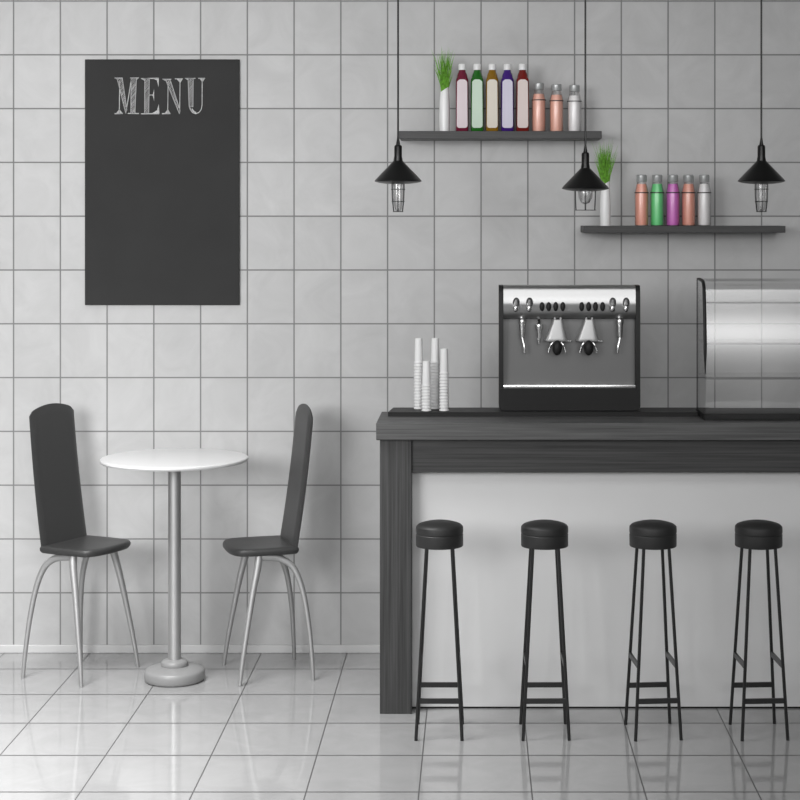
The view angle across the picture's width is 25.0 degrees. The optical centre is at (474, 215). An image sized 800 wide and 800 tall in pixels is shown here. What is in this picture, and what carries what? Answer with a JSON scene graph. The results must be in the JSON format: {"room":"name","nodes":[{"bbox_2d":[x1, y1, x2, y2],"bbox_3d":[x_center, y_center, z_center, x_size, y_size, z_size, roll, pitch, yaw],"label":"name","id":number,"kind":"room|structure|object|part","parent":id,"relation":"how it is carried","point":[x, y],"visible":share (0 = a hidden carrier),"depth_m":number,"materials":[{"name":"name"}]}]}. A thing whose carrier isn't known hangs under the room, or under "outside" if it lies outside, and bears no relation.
{"room":"cafe","nodes":[
{"label":"cafe","id":0,"kind":"room"},
{"bbox_2d":[0,0,799,644],"bbox_3d":[0.000,0.210,7.335,10.000,3.100,0.150,0,0,0],"label":"wall","id":1,"kind":"structure","parent":0,"point":[338,287],"depth_m":7.26,"materials":[{"name":"tile"}]},
{"bbox_2d":[85,59,239,304],"bbox_3d":[-1.260,-0.136,7.252,0.621,0.989,0.017,0,0,0],"label":"chalkboard","id":2,"kind":"object","parent":1,"relation":"attached to","point":[162,136],"visible":1,"depth_m":7.24,"materials":[{"name":"stone"}]},
{"bbox_2d":[0,645,379,652],"bbox_3d":[0.000,1.744,7.253,10.000,0.032,0.014,0,0,0],"label":"baseboard","id":3,"kind":"structure","parent":1,"relation":"attached to","point":[3,648],"depth_m":7.25,"materials":[{"name":"grey tile"}]},
{"bbox_2d":[399,131,601,140],"bbox_3d":[0.100,-0.319,7.160,0.795,0.030,0.200,0,0,0],"label":"wall shelf","id":4,"kind":"object","parent":1,"relation":"attached to","point":[403,135],"visible":1,"depth_m":7.06,"materials":[{"name":"grey wood"}]},
{"bbox_2d":[432,49,454,130],"bbox_3d":[-0.126,-0.503,7.131,0.095,0.342,0.056,0,0,0],"label":"vase","id":5,"kind":"object","parent":4,"relation":"on","point":[444,75],"visible":0.99,"depth_m":7.12,"materials":[{"name":"white ceramic"}]},
{"bbox_2d":[456,64,468,130],"bbox_3d":[-0.051,-0.468,7.129,0.051,0.269,0.052,0,0,0],"label":"juice bottle","id":6,"kind":"object","parent":4,"relation":"on","point":[462,82],"visible":0.96,"depth_m":7.10,"materials":[{"name":"red"}]},
{"bbox_2d":[471,64,483,130],"bbox_3d":[0.009,-0.468,7.129,0.051,0.269,0.052,0,0,0],"label":"juice bottle","id":7,"kind":"object","parent":4,"relation":"on","point":[477,82],"visible":0.99,"depth_m":7.10,"materials":[{"name":"green glass"}]},
{"bbox_2d":[486,64,498,130],"bbox_3d":[0.068,-0.468,7.129,0.051,0.269,0.052,0,0,0],"label":"juice bottle","id":8,"kind":"object","parent":4,"relation":"on","point":[492,82],"visible":0.96,"depth_m":7.10,"materials":[{"name":"brown"}]},
{"bbox_2d":[501,64,513,130],"bbox_3d":[0.128,-0.468,7.129,0.051,0.269,0.052,0,0,0],"label":"juice bottle","id":9,"kind":"object","parent":4,"relation":"on","point":[507,81],"visible":0.96,"depth_m":7.10,"materials":[{"name":"purple"}]},
{"bbox_2d":[516,64,528,130],"bbox_3d":[0.189,-0.468,7.129,0.051,0.269,0.052,0,0,0],"label":"juice bottle","id":10,"kind":"object","parent":4,"relation":"on","point":[522,81],"visible":0.95,"depth_m":7.10,"materials":[{"name":"red glass"}]},
{"bbox_2d":[531,83,545,130],"bbox_3d":[0.252,-0.430,7.130,0.057,0.193,0.057,0,0,19],"label":"drink bottle","id":11,"kind":"object","parent":4,"relation":"on","point":[538,100],"visible":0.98,"depth_m":7.11,"materials":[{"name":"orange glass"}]},
{"bbox_2d":[549,84,563,130],"bbox_3d":[0.323,-0.428,7.130,0.057,0.189,0.057,0,0,19],"label":"drink bottle","id":12,"kind":"object","parent":4,"relation":"on","point":[556,101],"visible":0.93,"depth_m":7.11,"materials":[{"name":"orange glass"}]},
{"bbox_2d":[567,85,581,130],"bbox_3d":[0.394,-0.426,7.130,0.057,0.185,0.057,0,0,19],"label":"drink bottle","id":13,"kind":"object","parent":4,"relation":"on","point":[574,101],"visible":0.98,"depth_m":7.11,"materials":[{"name":"silver metal"}]},
{"bbox_2d":[581,226,785,232],"bbox_3d":[0.822,0.052,7.160,0.793,0.027,0.200,0,0,0],"label":"wall shelf","id":14,"kind":"object","parent":1,"relation":"attached to","point":[584,229],"visible":0.98,"depth_m":7.06,"materials":[{"name":"grey wood"}]},
{"bbox_2d":[594,139,616,225],"bbox_3d":[0.513,-0.134,7.131,0.108,0.350,0.058,0,0,13],"label":"vase","id":15,"kind":"object","parent":14,"relation":"on","point":[604,164],"visible":0.82,"depth_m":7.12,"materials":[{"name":"white ceramic"}]},
{"bbox_2d":[634,175,648,225],"bbox_3d":[0.660,-0.062,7.130,0.057,0.202,0.057,0,0,19],"label":"drink bottle","id":16,"kind":"object","parent":14,"relation":"on","point":[641,192],"visible":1,"depth_m":7.11,"materials":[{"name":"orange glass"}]},
{"bbox_2d":[650,175,663,225],"bbox_3d":[0.722,-0.062,7.130,0.057,0.202,0.057,0,0,19],"label":"drink bottle","id":17,"kind":"object","parent":14,"relation":"on","point":[657,192],"visible":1,"depth_m":7.11,"materials":[{"name":"green metal"}]},
{"bbox_2d":[666,175,679,225],"bbox_3d":[0.784,-0.062,7.130,0.057,0.202,0.057,0,0,19],"label":"drink bottle","id":18,"kind":"object","parent":14,"relation":"on","point":[672,193],"visible":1,"depth_m":7.11,"materials":[{"name":"purple metal"}]},
{"bbox_2d":[681,175,695,225],"bbox_3d":[0.846,-0.062,7.130,0.057,0.202,0.057,0,0,19],"label":"drink bottle","id":19,"kind":"object","parent":14,"relation":"on","point":[688,192],"visible":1,"depth_m":7.11,"materials":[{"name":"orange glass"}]},
{"bbox_2d":[697,175,710,225],"bbox_3d":[0.908,-0.062,7.130,0.057,0.202,0.057,0,0,19],"label":"drink bottle","id":20,"kind":"object","parent":14,"relation":"on","point":[704,192],"visible":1,"depth_m":7.11,"materials":[{"name":"silver metal"}]},
{"bbox_2d":[0,653,799,799],"bbox_3d":[0.000,1.810,2.955,10.000,0.100,8.910,0,0,0],"label":"floor","id":21,"kind":"structure","parent":0,"point":[282,734],"depth_m":6.01,"materials":[{"name":"tile"}]},
{"bbox_2d":[21,403,139,686],"bbox_3d":[-1.513,1.246,6.938,0.324,1.031,0.354,0,0,27],"label":"dining chair","id":22,"kind":"object","parent":21,"relation":"on","point":[58,494],"visible":1,"depth_m":6.95,"materials":[{"name":"grey fabric"}]},
{"bbox_3d":[-1.622,1.518,6.847,0.209,0.486,0.046,0,0,13],"label":"leg","id":23,"kind":"part","parent":22,"relation":"part of","materials":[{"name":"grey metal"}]},
{"bbox_3d":[-1.618,1.004,6.992,0.087,0.547,0.266,0,0,27],"label":"backrest","id":24,"kind":"part","parent":22,"relation":"part of","materials":[{"name":"grey fabric"}]},
{"bbox_3d":[-1.502,1.520,6.770,0.033,0.482,0.122,0,0,-25],"label":"leg","id":25,"kind":"part","parent":22,"relation":"part of","materials":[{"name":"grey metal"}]},
{"bbox_3d":[-1.503,1.518,7.080,0.209,0.486,0.046,0,0,41],"label":"leg","id":26,"kind":"part","parent":22,"relation":"part of","materials":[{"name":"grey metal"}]},
{"bbox_3d":[-1.486,1.272,6.924,0.263,0.030,0.288,0,0,27],"label":"seat","id":27,"kind":"part","parent":22,"relation":"part of","materials":[{"name":"grey fabric"}]},
{"bbox_3d":[-1.371,1.520,7.027,0.122,0.482,0.033,0,0,-11],"label":"leg","id":28,"kind":"part","parent":22,"relation":"part of","materials":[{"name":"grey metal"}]},
{"bbox_2d":[100,448,248,686],"bbox_3d":[-1.139,1.338,6.826,0.557,0.844,0.557,0,0,0],"label":"round table","id":29,"kind":"object","parent":21,"relation":"on","point":[175,670],"visible":1,"depth_m":6.80,"materials":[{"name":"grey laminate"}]},
{"bbox_2d":[222,404,314,686],"bbox_3d":[-0.805,1.246,6.940,0.324,1.031,0.354,0,0,-18],"label":"dining chair","id":30,"kind":"object","parent":21,"relation":"on","point":[263,548],"visible":1,"depth_m":6.89,"materials":[{"name":"grey fabric"}]},
{"bbox_3d":[-0.931,1.520,7.051,0.122,0.482,0.033,0,0,20],"label":"leg","id":31,"kind":"part","parent":30,"relation":"part of","materials":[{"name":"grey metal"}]},
{"bbox_3d":[-0.842,1.520,6.777,0.033,0.482,0.122,0,0,34],"label":"leg","id":32,"kind":"part","parent":30,"relation":"part of","materials":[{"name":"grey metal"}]},
{"bbox_3d":[-0.834,1.272,6.931,0.263,0.030,0.288,0,0,-18],"label":"seat","id":33,"kind":"part","parent":30,"relation":"part of","materials":[{"name":"grey fabric"}]},
{"bbox_3d":[-0.792,1.518,7.082,0.209,0.486,0.046,0,0,-32],"label":"leg","id":34,"kind":"part","parent":30,"relation":"part of","materials":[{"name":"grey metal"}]},
{"bbox_3d":[-0.711,1.518,6.826,0.199,0.486,0.078,0,0,-18],"label":"leg","id":35,"kind":"part","parent":30,"relation":"part of","materials":[{"name":"grey metal"}]},
{"bbox_3d":[-0.693,1.004,6.977,0.087,0.547,0.266,0,0,-18],"label":"backrest","id":36,"kind":"part","parent":30,"relation":"part of","materials":[{"name":"grey fabric"}]},
{"bbox_2d":[414,519,463,740],"bbox_3d":[-0.121,1.399,6.137,0.166,0.722,0.209,0,0,0],"label":"bar stool","id":37,"kind":"object","parent":21,"relation":"on","point":[438,534],"visible":1,"depth_m":6.06,"materials":[{"name":"black metal"}]},
{"bbox_3d":[-0.181,1.440,6.056,0.011,0.641,0.061,0,0,44],"label":"leg","id":38,"kind":"part","parent":37,"relation":"part of","materials":[{"name":"black metal"}]},
{"bbox_3d":[-0.181,1.440,6.218,0.011,0.641,0.061,0,0,-44],"label":"leg","id":39,"kind":"part","parent":37,"relation":"part of","materials":[{"name":"black metal"}]},
{"bbox_3d":[-0.121,1.629,6.045,0.141,0.017,0.008,0,0,0],"label":"foot rail","id":40,"kind":"part","parent":37,"relation":"part of","materials":[{"name":"black metal"}]},
{"bbox_2d":[416,519,462,536],"bbox_3d":[-0.121,1.060,6.137,0.162,0.044,0.162,0,0,0],"label":"seat cushion","id":41,"kind":"object","parent":37,"relation":"on","point":[438,527],"depth_m":6.08,"materials":[{"name":"black leather"}]},
{"bbox_3d":[-0.121,1.622,6.228,0.140,0.017,0.008,0,0,0],"label":"foot rail","id":42,"kind":"part","parent":37,"relation":"part of","materials":[{"name":"black metal"}]},
{"bbox_3d":[-0.060,1.440,6.056,0.046,0.641,0.047,0,0,0],"label":"leg","id":43,"kind":"part","parent":37,"relation":"part of","materials":[{"name":"black metal"}]},
{"bbox_3d":[-0.060,1.440,6.218,0.011,0.641,0.061,0,0,44],"label":"leg","id":44,"kind":"part","parent":37,"relation":"part of","materials":[{"name":"black metal"}]},
{"bbox_2d":[519,519,570,740],"bbox_3d":[0.237,1.399,6.137,0.166,0.722,0.209,0,0,-1],"label":"bar stool","id":45,"kind":"object","parent":21,"relation":"on","point":[543,534],"visible":1,"depth_m":6.07,"materials":[{"name":"black metal"}]},
{"bbox_3d":[0.176,1.440,6.217,0.011,0.641,0.061,0,0,-45],"label":"leg","id":46,"kind":"part","parent":45,"relation":"part of","materials":[{"name":"black metal"}]},
{"bbox_3d":[0.178,1.440,6.055,0.011,0.641,0.061,0,0,43],"label":"leg","id":47,"kind":"part","parent":45,"relation":"part of","materials":[{"name":"black metal"}]},
{"bbox_2d":[521,519,567,536],"bbox_3d":[0.237,1.060,6.137,0.162,0.044,0.162,0,0,-1],"label":"seat cushion","id":48,"kind":"object","parent":45,"relation":"on","point":[543,527],"depth_m":6.08,"materials":[{"name":"black leather"}]},
{"bbox_3d":[0.236,1.622,6.228,0.140,0.017,0.008,0,0,-1],"label":"foot rail","id":49,"kind":"part","parent":45,"relation":"part of","materials":[{"name":"black metal"}]},
{"bbox_3d":[0.239,1.629,6.045,0.141,0.017,0.008,0,0,-1],"label":"foot rail","id":50,"kind":"part","parent":45,"relation":"part of","materials":[{"name":"black metal"}]},
{"bbox_3d":[0.296,1.440,6.219,0.011,0.641,0.061,0,0,43],"label":"leg","id":51,"kind":"part","parent":45,"relation":"part of","materials":[{"name":"black metal"}]},
{"bbox_3d":[0.299,1.440,6.057,0.011,0.641,0.061,0,0,-45],"label":"leg","id":52,"kind":"part","parent":45,"relation":"part of","materials":[{"name":"black metal"}]},
{"bbox_2d":[380,440,799,713],"bbox_3d":[1.132,1.274,6.521,2.936,0.971,0.319,0,0,0],"label":"bar counter","id":53,"kind":"object","parent":21,"relation":"on","point":[597,488],"depth_m":6.43,"materials":[{"name":"grey wood"}]},
{"bbox_3d":[-0.280,1.274,6.521,0.112,0.971,0.319,0,0,0],"label":"post","id":54,"kind":"part","parent":53,"relation":"part of","materials":[{"name":"grey wood"}]},
{"bbox_2d":[376,412,799,439],"bbox_3d":[1.126,0.758,6.515,2.948,0.061,0.370,0,0,0],"label":"countertop","id":55,"kind":"structure","parent":53,"relation":"on","point":[387,427],"depth_m":6.33,"materials":[{"name":"grey wood"}]},
{"bbox_2d":[388,407,708,415],"bbox_3d":[0.277,0.720,6.614,1.186,0.016,0.156,0,0,0],"label":"mat","id":56,"kind":"object","parent":55,"relation":"on","point":[395,411],"visible":0.75,"depth_m":6.54,"materials":[{"name":"black rubber"}]},
{"bbox_2d":[414,403,421,408],"bbox_3d":[-0.208,0.666,6.645,0.037,0.092,0.037,0,0,42],"label":"paper cup","id":57,"kind":"object","parent":56,"relation":"on","point":[415,407],"visible":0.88,"depth_m":6.63,"materials":[{"name":"white paper"}]},
{"bbox_2d":[421,405,430,410],"bbox_3d":[-0.177,0.666,6.575,0.037,0.092,0.037,0,0,-38],"label":"paper cup","id":58,"kind":"object","parent":56,"relation":"on","point":[423,409],"visible":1,"depth_m":6.56,"materials":[{"name":"white paper"}]},
{"bbox_3d":[-0.178,0.621,6.575,0.037,0.092,0.037,0,0,-5],"label":"paper cup","id":59,"kind":"object","parent":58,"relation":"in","visible":0},
{"bbox_3d":[-0.178,0.610,6.575,0.037,0.092,0.037,0,0,-6],"label":"paper cup","id":60,"kind":"object","parent":59,"relation":"on","visible":0},
{"bbox_2d":[421,386,430,392],"bbox_3d":[-0.177,0.598,6.575,0.037,0.092,0.037,0,0,-12],"label":"paper cup","id":61,"kind":"object","parent":60,"relation":"on","point":[422,386],"visible":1,"depth_m":6.56,"materials":[{"name":"white paper"}]},
{"bbox_2d":[421,383,430,389],"bbox_3d":[-0.177,0.587,6.575,0.037,0.092,0.037,0,0,37],"label":"paper cup","id":62,"kind":"object","parent":61,"relation":"on","point":[422,383],"visible":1,"depth_m":6.56,"materials":[{"name":"white paper"}]},
{"bbox_2d":[421,361,430,386],"bbox_3d":[-0.177,0.576,6.575,0.037,0.092,0.037,0,0,-8],"label":"paper cup","id":63,"kind":"object","parent":62,"relation":"on","point":[426,364],"visible":1,"depth_m":6.56,"materials":[{"name":"white paper"}]},
{"bbox_2d":[430,403,439,408],"bbox_3d":[-0.147,0.666,6.645,0.037,0.092,0.037,0,0,-19],"label":"paper cup","id":64,"kind":"object","parent":56,"relation":"on","point":[432,407],"visible":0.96,"depth_m":6.63,"materials":[{"name":"white paper"}]},
{"bbox_2d":[439,405,448,410],"bbox_3d":[-0.113,0.666,6.580,0.037,0.092,0.037,0,0,-42],"label":"paper cup","id":65,"kind":"object","parent":56,"relation":"on","point":[440,409],"visible":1,"depth_m":6.57,"materials":[{"name":"white paper"}]},
{"bbox_2d":[499,285,639,409],"bbox_3d":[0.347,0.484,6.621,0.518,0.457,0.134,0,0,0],"label":"espresso machine","id":66,"kind":"object","parent":56,"relation":"on","point":[562,347],"visible":1,"depth_m":6.61,"materials":[{"name":"black paint"}]},
{"bbox_3d":[0.235,0.440,6.612,0.019,0.059,0.019,0,0,0],"label":"water spout","id":67,"kind":"part","parent":66,"relation":"part of","materials":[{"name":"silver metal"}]},
{"bbox_3d":[0.300,0.481,6.578,0.036,0.056,0.048,0,0,0],"label":"handle","id":68,"kind":"part","parent":66,"relation":"part of","materials":[{"name":"black paint"}]},
{"bbox_3d":[0.347,0.503,6.647,0.485,0.263,0.026,0,0,0],"label":"splash panel","id":69,"kind":"part","parent":66,"relation":"part of","materials":[{"name":"grey metal"}]},
{"bbox_3d":[0.347,0.316,6.631,0.485,0.120,0.063,0,0,0],"label":"control panel","id":70,"kind":"part","parent":66,"relation":"part of","materials":[{"name":"silver metal"}]},
{"bbox_3d":[0.415,0.481,6.578,0.036,0.056,0.048,0,0,0],"label":"handle","id":71,"kind":"part","parent":66,"relation":"part of","materials":[{"name":"black paint"}]},
{"bbox_2d":[697,278,799,419],"bbox_3d":[1.581,0.476,6.492,1.545,0.504,0.257,0,0,0],"label":"display case","id":72,"kind":"object","parent":55,"relation":"on","point":[704,413],"visible":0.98,"depth_m":6.42,"materials":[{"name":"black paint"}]},
{"bbox_3d":[0.815,0.476,6.483,0.012,0.504,0.239,0,0,0],"label":"dark edge trim","id":73,"kind":"part","parent":72,"relation":"part of","materials":[{"name":"black paint"}]},
{"bbox_3d":[1.581,0.477,6.483,1.526,0.497,0.233,0,0,0],"label":"curved glass","id":74,"kind":"part","parent":72,"relation":"part of","materials":[{"name":"clear glass"}]},
{"bbox_3d":[1.188,1.757,6.435,2.824,0.006,0.003,0,0,0],"label":"skirting","id":75,"kind":"part","parent":53,"relation":"part of","materials":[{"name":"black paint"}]},
{"bbox_3d":[1.188,0.849,6.397,2.824,0.119,0.048,0,0,0],"label":"rail","id":76,"kind":"part","parent":53,"relation":"part of","materials":[{"name":"grey wood"}]},
{"bbox_2d":[624,519,682,741],"bbox_3d":[0.607,1.399,6.137,0.166,0.722,0.209,0,0,-5],"label":"bar stool","id":77,"kind":"object","parent":21,"relation":"on","point":[650,534],"visible":1,"depth_m":6.07,"materials":[{"name":"black metal"}]},
{"bbox_3d":[0.540,1.440,6.213,0.061,0.641,0.011,0,0,41],"label":"leg","id":78,"kind":"part","parent":77,"relation":"part of","materials":[{"name":"black metal"}]},
{"bbox_3d":[0.543,1.514,6.131,0.008,0.017,0.170,0,0,-5],"label":"foot rail","id":79,"kind":"part","parent":77,"relation":"part of","materials":[{"name":"black metal"}]},
{"bbox_3d":[0.554,1.440,6.051,0.011,0.641,0.061,0,0,39],"label":"leg","id":80,"kind":"part","parent":77,"relation":"part of","materials":[{"name":"black metal"}]},
{"bbox_3d":[0.599,1.622,6.228,0.140,0.017,0.008,0,0,-5],"label":"foot rail","id":81,"kind":"part","parent":77,"relation":"part of","materials":[{"name":"black metal"}]},
{"bbox_2d":[629,519,676,536],"bbox_3d":[0.607,1.060,6.137,0.162,0.044,0.162,0,0,-5],"label":"seat cushion","id":82,"kind":"object","parent":77,"relation":"on","point":[650,527],"depth_m":6.08,"materials":[{"name":"black leather"}]},
{"bbox_3d":[0.615,1.629,6.046,0.141,0.017,0.008,0,0,-5],"label":"foot rail","id":83,"kind":"part","parent":77,"relation":"part of","materials":[{"name":"black metal"}]},
{"bbox_3d":[0.660,1.440,6.223,0.011,0.641,0.061,0,0,39],"label":"leg","id":84,"kind":"part","parent":77,"relation":"part of","materials":[{"name":"black metal"}]},
{"bbox_3d":[0.671,1.514,6.143,0.008,0.017,0.170,0,0,-5],"label":"foot rail","id":85,"kind":"part","parent":77,"relation":"part of","materials":[{"name":"black metal"}]},
{"bbox_3d":[0.674,1.440,6.061,0.061,0.641,0.011,0,0,41],"label":"leg","id":86,"kind":"part","parent":77,"relation":"part of","materials":[{"name":"black metal"}]},
{"bbox_2d":[729,519,788,740],"bbox_3d":[0.967,1.399,6.137,0.166,0.722,0.209,0,0,-3],"label":"bar stool","id":87,"kind":"object","parent":21,"relation":"on","point":[755,534],"visible":1,"depth_m":6.07,"materials":[{"name":"black metal"}]},
{"bbox_3d":[0.902,1.440,6.214,0.061,0.641,0.011,0,0,43],"label":"leg","id":88,"kind":"part","parent":87,"relation":"part of","materials":[{"name":"black metal"}]},
{"bbox_3d":[0.903,1.514,6.133,0.008,0.017,0.170,0,0,-3],"label":"foot rail","id":89,"kind":"part","parent":87,"relation":"part of","materials":[{"name":"black metal"}]},
{"bbox_3d":[0.912,1.440,6.053,0.011,0.641,0.061,0,0,40],"label":"leg","id":90,"kind":"part","parent":87,"relation":"part of","materials":[{"name":"black metal"}]},
{"bbox_3d":[0.961,1.622,6.228,0.140,0.017,0.008,0,0,-3],"label":"foot rail","id":91,"kind":"part","parent":87,"relation":"part of","materials":[{"name":"black metal"}]},
{"bbox_2d":[735,519,782,536],"bbox_3d":[0.967,1.060,6.137,0.162,0.044,0.162,0,0,-3],"label":"seat cushion","id":92,"kind":"object","parent":87,"relation":"on","point":[755,527],"depth_m":6.08,"materials":[{"name":"black leather"}]},
{"bbox_3d":[0.972,1.629,6.045,0.141,0.017,0.008,0,0,-3],"label":"foot rail","id":93,"kind":"part","parent":87,"relation":"part of","materials":[{"name":"black metal"}]},
{"bbox_3d":[1.022,1.440,6.221,0.011,0.641,0.061,0,0,40],"label":"leg","id":94,"kind":"part","parent":87,"relation":"part of","materials":[{"name":"black metal"}]},
{"bbox_3d":[1.031,1.514,6.141,0.008,0.017,0.170,0,0,-3],"label":"foot rail","id":95,"kind":"part","parent":87,"relation":"part of","materials":[{"name":"black metal"}]},
{"bbox_3d":[1.032,1.440,6.060,0.061,0.641,0.011,0,0,43],"label":"leg","id":96,"kind":"part","parent":87,"relation":"part of","materials":[{"name":"black metal"}]},
{"bbox_3d":[0.000,-1.390,2.955,10.000,0.100,8.910,0,0,0],"label":"ceiling","id":97,"kind":"structure","parent":0,"visible":0},
{"bbox_2d":[375,0,420,211],"bbox_3d":[-0.273,-0.677,6.400,0.168,1.326,0.168,0,0,0],"label":"pendant lamp","id":98,"kind":"object","parent":97,"relation":"hanging from","point":[397,172],"visible":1,"depth_m":6.38,"materials":[{"name":"black metal"}]},
{"bbox_2d":[393,137,402,160],"bbox_3d":[-0.273,-0.232,6.400,0.033,0.096,0.033,0,0,0],"label":"socket","id":99,"kind":"object","parent":98,"relation":"attached to","point":[397,148],"depth_m":6.39,"materials":[{"name":"black metal"}]},
{"bbox_3d":[-0.273,-0.155,6.400,0.168,0.082,0.168,0,0,0],"label":"lamp shade","id":100,"kind":"part","parent":98,"relation":"part of","materials":[{"name":"black metal"}]},
{"bbox_3d":[-0.273,-0.783,6.400,0.007,1.059,0.006,0,0,0],"label":"cord","id":101,"kind":"part","parent":98,"relation":"part of","materials":[{"name":"black rubber"}]},
{"bbox_3d":[-0.273,-0.091,6.400,0.038,0.149,0.038,0,0,0],"label":"bulb","id":102,"kind":"part","parent":98,"relation":"part of","materials":[{"name":"clear glass"}]},
{"bbox_2d":[562,0,608,209],"bbox_3d":[0.393,-0.680,6.400,0.168,1.320,0.168,0,0,0],"label":"pendant lamp","id":103,"kind":"object","parent":97,"relation":"hanging from","point":[585,179],"visible":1,"depth_m":6.38,"materials":[{"name":"black metal"}]},
{"bbox_3d":[0.393,-0.770,6.400,0.007,1.085,0.006,0,0,0],"label":"cord","id":104,"kind":"part","parent":103,"relation":"part of","materials":[{"name":"black rubber"}]},
{"bbox_2d":[581,145,589,167],"bbox_3d":[0.393,-0.206,6.400,0.033,0.096,0.033,0,0,0],"label":"socket","id":105,"kind":"object","parent":103,"relation":"attached to","point":[585,155],"depth_m":6.39,"materials":[{"name":"black metal"}]},
{"bbox_3d":[0.393,-0.129,6.400,0.168,0.082,0.168,0,0,0],"label":"lamp shade","id":106,"kind":"part","parent":103,"relation":"part of","materials":[{"name":"black metal"}]},
{"bbox_3d":[0.393,-0.090,6.400,0.053,0.100,0.053,0,0,0],"label":"bulb","id":107,"kind":"part","parent":103,"relation":"part of","materials":[{"name":"clear glass"}]},
{"bbox_2d":[738,0,784,211],"bbox_3d":[1.018,-0.677,6.400,0.168,1.326,0.168,0,0,0],"label":"pendant lamp","id":108,"kind":"object","parent":97,"relation":"hanging from","point":[761,171],"visible":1,"depth_m":6.38,"materials":[{"name":"black metal"}]},
{"bbox_3d":[1.018,-0.783,6.400,0.007,1.059,0.006,0,0,0],"label":"cord","id":109,"kind":"part","parent":108,"relation":"part of","materials":[{"name":"black rubber"}]},
{"bbox_2d":[757,137,765,160],"bbox_3d":[1.018,-0.232,6.400,0.033,0.096,0.033,0,0,0],"label":"socket","id":110,"kind":"object","parent":108,"relation":"attached to","point":[761,148],"depth_m":6.39,"materials":[{"name":"black metal"}]},
{"bbox_3d":[1.018,-0.155,6.400,0.168,0.082,0.168,0,0,0],"label":"lamp shade","id":111,"kind":"part","parent":108,"relation":"part of","materials":[{"name":"black metal"}]},
{"bbox_3d":[1.018,-0.091,6.400,0.038,0.149,0.038,0,0,0],"label":"bulb","id":112,"kind":"part","parent":108,"relation":"part of","materials":[{"name":"clear glass"}]},
{"bbox_3d":[-0.208,0.531,6.645,0.037,0.092,0.037,0,0,41],"label":"paper cup","id":113,"kind":"object","parent":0,"visible":0},
{"bbox_3d":[-0.208,0.519,6.645,0.037,0.092,0.037,0,0,-3],"label":"paper cup","id":114,"kind":"object","parent":113,"relation":"on","visible":0},
{"label":"paper cup","id":115,"kind":"object","parent":114,"relation":"on","visible":0},
{"bbox_2d":[414,338,422,362],"bbox_3d":[-0.208,0.497,6.645,0.037,0.092,0.037,0,0,-25],"label":"paper cup","id":116,"kind":"object","parent":115,"relation":"on","point":[418,341],"visible":0.95,"depth_m":6.63,"materials":[{"name":"white paper"}]},
{"bbox_3d":[-0.147,0.553,6.645,0.037,0.092,0.037,0,0,-40],"label":"paper cup","id":117,"kind":"object","parent":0,"visible":0},
{"label":"paper cup","id":118,"kind":"object","parent":117,"relation":"on","visible":0},
{"bbox_2d":[430,366,439,372],"bbox_3d":[-0.147,0.531,6.645,0.037,0.092,0.037,0,0,-9],"label":"paper cup","id":119,"kind":"object","parent":118,"relation":"on","point":[431,366],"visible":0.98,"depth_m":6.63,"materials":[{"name":"white paper"}]},
{"bbox_2d":[430,363,439,369],"bbox_3d":[-0.147,0.519,6.645,0.037,0.092,0.037,0,0,-39],"label":"paper cup","id":120,"kind":"object","parent":119,"relation":"on","point":[431,363],"visible":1,"depth_m":6.63,"materials":[{"name":"white paper"}]},
{"label":"paper cup","id":121,"kind":"object","parent":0,"visible":0},
{"label":"paper cup","id":122,"kind":"object","parent":121,"relation":"on","visible":0},
{"label":"paper cup","id":123,"kind":"object","parent":122,"relation":"on","visible":0},
{"bbox_3d":[-0.147,0.508,6.645,0.037,0.092,0.037,0,0,38],"label":"paper cup","id":124,"kind":"object","parent":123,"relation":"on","visible":0},
{"bbox_2d":[430,338,439,362],"bbox_3d":[-0.147,0.497,6.645,0.037,0.092,0.037,0,0,-15],"label":"paper cup","id":125,"kind":"object","parent":124,"relation":"on","point":[435,341],"visible":0.98,"depth_m":6.63,"materials":[{"name":"white paper"}]},
{"bbox_3d":[-0.113,0.565,6.580,0.037,0.092,0.037,0,0,34],"label":"paper cup","id":126,"kind":"object","parent":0,"visible":0},
{"bbox_3d":[-0.113,0.553,6.580,0.037,0.092,0.037,0,0,44],"label":"paper cup","id":127,"kind":"object","parent":126,"relation":"on","visible":0},
{"bbox_3d":[-0.113,0.542,6.580,0.037,0.092,0.037,0,0,-9],"label":"paper cup","id":128,"kind":"object","parent":127,"relation":"on","visible":0},
{"bbox_2d":[439,348,448,373],"bbox_3d":[-0.113,0.531,6.580,0.037,0.092,0.037,0,0,42],"label":"paper cup","id":129,"kind":"object","parent":128,"relation":"on","point":[444,351],"visible":1,"depth_m":6.57,"materials":[{"name":"white paper"}]},
{"bbox_3d":[-0.113,0.621,6.580,0.037,0.092,0.037,0,0,-13],"label":"paper cup","id":130,"kind":"object","parent":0,"visible":0},
{"bbox_3d":[-0.113,0.610,6.580,0.037,0.092,0.037,0,0,-37],"label":"paper cup","id":131,"kind":"object","parent":130,"relation":"on","visible":0},
{"bbox_2d":[439,386,448,392],"bbox_3d":[-0.113,0.598,6.580,0.037,0.092,0.037,0,0,-22],"label":"paper cup","id":132,"kind":"object","parent":131,"relation":"on","point":[440,386],"visible":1,"depth_m":6.57,"materials":[{"name":"white paper"}]},
{"bbox_2d":[439,383,448,389],"bbox_3d":[-0.113,0.587,6.580,0.037,0.092,0.037,0,0,-2],"label":"paper cup","id":133,"kind":"object","parent":132,"relation":"on","point":[440,383],"visible":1,"depth_m":6.57,"materials":[{"name":"white paper"}]}
]}

